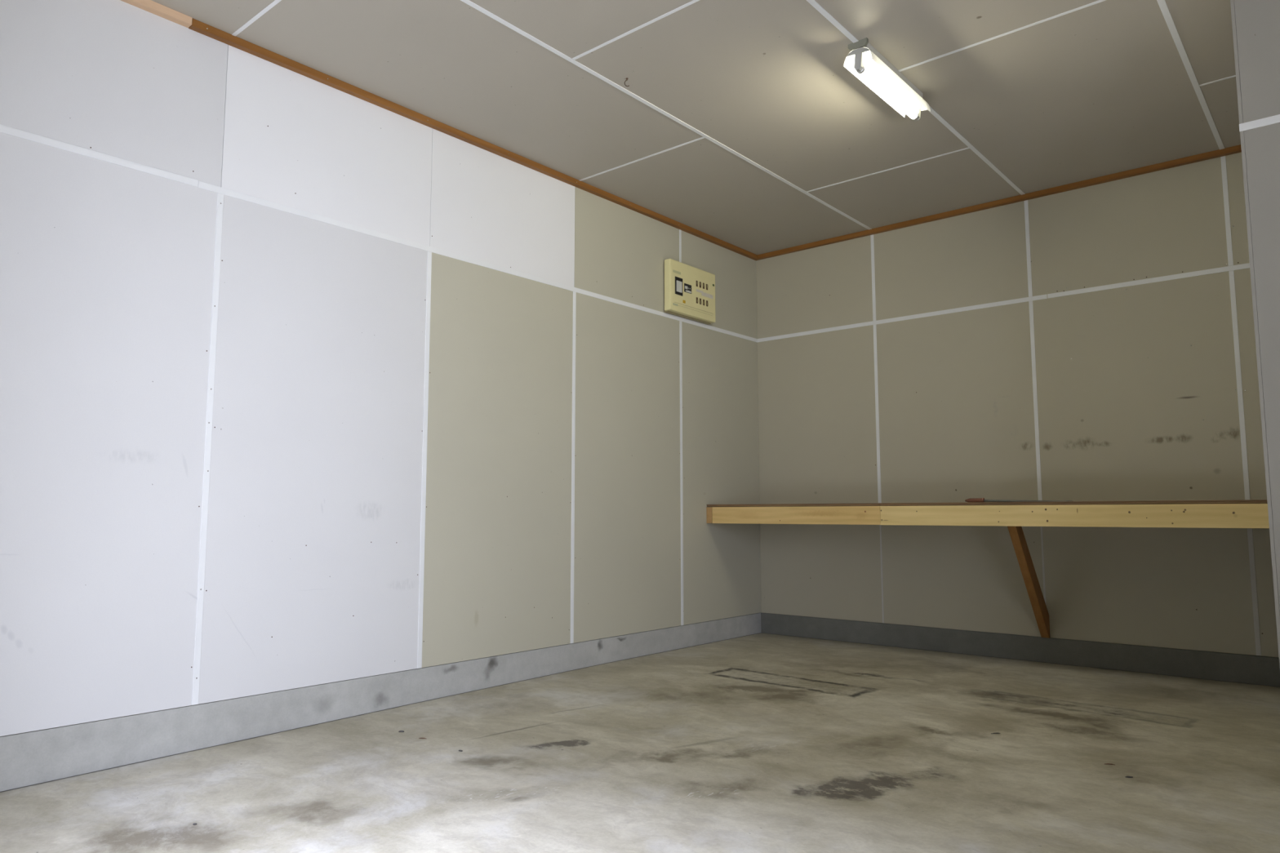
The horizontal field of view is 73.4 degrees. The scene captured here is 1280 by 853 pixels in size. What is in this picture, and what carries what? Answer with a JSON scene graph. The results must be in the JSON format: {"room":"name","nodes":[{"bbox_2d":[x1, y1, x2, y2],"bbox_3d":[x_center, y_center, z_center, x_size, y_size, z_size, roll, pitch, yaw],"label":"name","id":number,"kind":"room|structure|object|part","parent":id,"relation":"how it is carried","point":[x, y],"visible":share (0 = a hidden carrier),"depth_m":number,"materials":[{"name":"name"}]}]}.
{"room":"garage","nodes":[
{"label":"garage","id":0,"kind":"room"},
{"bbox_2d":[0,0,760,736],"bbox_3d":[-0.762,-0.080,4.027,0.123,2.733,4.920,-5,-8,40],"label":"wall","id":1,"kind":"structure","parent":0,"point":[304,381],"depth_m":3.32,"materials":[{"name":"paint"}]},
{"bbox_2d":[120,0,192,27],"bbox_3d":[-1.949,-1.478,2.647,0.033,0.027,1.076,-5,-8,40],"label":"trim","id":2,"kind":"structure","parent":1,"relation":"attached to","point":[152,6],"depth_m":2.98,"materials":[{"name":"brown wood"}]},
{"bbox_2d":[0,613,761,791],"bbox_3d":[-0.773,1.160,3.839,0.046,0.228,4.810,-5,-8,40],"label":"baseboard","id":3,"kind":"structure","parent":1,"relation":"attached to","point":[42,756],"depth_m":3.19,"materials":[{"name":"concrete"}]},
{"bbox_2d":[188,17,759,260],"bbox_3d":[-0.397,-1.295,4.469,0.031,0.028,3.722,-5,-8,40],"label":"trim","id":4,"kind":"structure","parent":1,"relation":"attached to","point":[204,28],"depth_m":3.83,"materials":[{"name":"brown wood"}]},
{"bbox_2d":[663,258,715,324],"bbox_3d":[0.307,-0.815,5.225,0.068,0.316,0.461,-5,-8,40],"label":"breaker panel","id":5,"kind":"object","parent":1,"relation":"attached to","point":[689,291],"visible":1,"depth_m":5.18,"materials":[{"name":"plastic"}]},
{"bbox_3d":[0.288,-0.830,5.164,0.002,0.052,0.071,-5,-8,40],"label":"rating plate","id":6,"kind":"part","parent":5,"relation":"part of","materials":[{"name":"black plastic"}]},
{"bbox_2d":[0,632,1279,852],"bbox_3d":[1.149,1.119,1.814,5.730,0.300,5.620,-5,-8,40],"label":"floor","id":7,"kind":"structure","parent":0,"point":[762,742],"depth_m":2.68,"materials":[{"name":"concrete"}]},
{"bbox_2d":[151,0,1240,254],"bbox_3d":[1.329,-1.578,2.302,5.730,0.102,5.060,-5,-8,40],"label":"ceiling","id":8,"kind":"structure","parent":0,"point":[744,124],"depth_m":3.53,"materials":[{"name":"paint"}]},
{"bbox_2d":[844,37,930,120],"bbox_3d":[0.989,-1.360,3.404,0.113,0.114,0.555,-5,-8,40],"label":"lamp","id":9,"kind":"object","parent":8,"relation":"attached to","point":[864,60],"visible":1,"depth_m":3.37,"materials":[{"name":"white"}]},
{"bbox_3d":[0.812,-1.395,3.193,0.107,0.026,0.001,-5,-8,40],"label":"plate","id":10,"kind":"part","parent":9,"relation":"part of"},
{"bbox_3d":[1.168,-1.342,3.614,0.107,0.046,0.001,-5,-8,40],"label":"plate","id":11,"kind":"part","parent":9,"relation":"part of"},
{"bbox_2d":[755,151,1279,657],"bbox_3d":[2.077,-0.007,4.760,3.499,2.733,0.122,-5,-8,40],"label":"wall","id":12,"kind":"structure","parent":0,"point":[1096,342],"depth_m":4.66,"materials":[{"name":"paint"}]},
{"bbox_2d":[706,499,1269,638],"bbox_3d":[1.698,0.758,4.528,2.877,0.704,0.602,-5,-8,40],"label":"wall shelf","id":13,"kind":"object","parent":12,"relation":"attached to","point":[1242,513],"visible":1,"depth_m":4.21,"materials":[{"name":"brown wood"}]},
{"bbox_2d":[964,497,1071,502],"bbox_3d":[1.946,0.380,4.426,0.532,0.026,0.027,-5,-8,40],"label":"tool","id":14,"kind":"object","parent":13,"relation":"on","point":[971,500],"visible":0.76,"depth_m":4.48,"materials":[{"name":"brown wood"}]},
{"bbox_3d":[1.780,0.394,4.566,0.098,0.026,0.027,-5,-8,40],"label":"handle","id":15,"kind":"part","parent":14,"relation":"part of","materials":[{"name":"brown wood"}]},
{"bbox_3d":[1.982,0.380,4.395,0.437,0.018,0.013,-5,-8,40],"label":"blade","id":16,"kind":"part","parent":14,"relation":"part of","materials":[{"name":"metal"}]},
{"bbox_2d":[757,144,1241,259],"bbox_3d":[1.895,-1.248,4.943,2.849,0.028,0.030,-5,-8,40],"label":"trim","id":17,"kind":"structure","parent":12,"relation":"attached to","point":[1237,148],"depth_m":4.75,"materials":[{"name":"brown wood"}]},
{"bbox_2d":[760,613,1279,686],"bbox_3d":[1.911,1.249,4.734,2.883,0.228,0.046,-5,-8,40],"label":"baseboard","id":18,"kind":"structure","parent":12,"relation":"attached to","point":[1227,667],"depth_m":4.53,"materials":[{"name":"concrete"}]},
{"bbox_2d":[1230,0,1279,667],"bbox_3d":[3.430,-0.251,2.365,2.682,2.633,1.802,-5,-8,40],"label":"wall","id":19,"kind":"structure","parent":0,"point":[1255,24],"depth_m":2.56,"materials":[{"name":"paint"}]}
]}

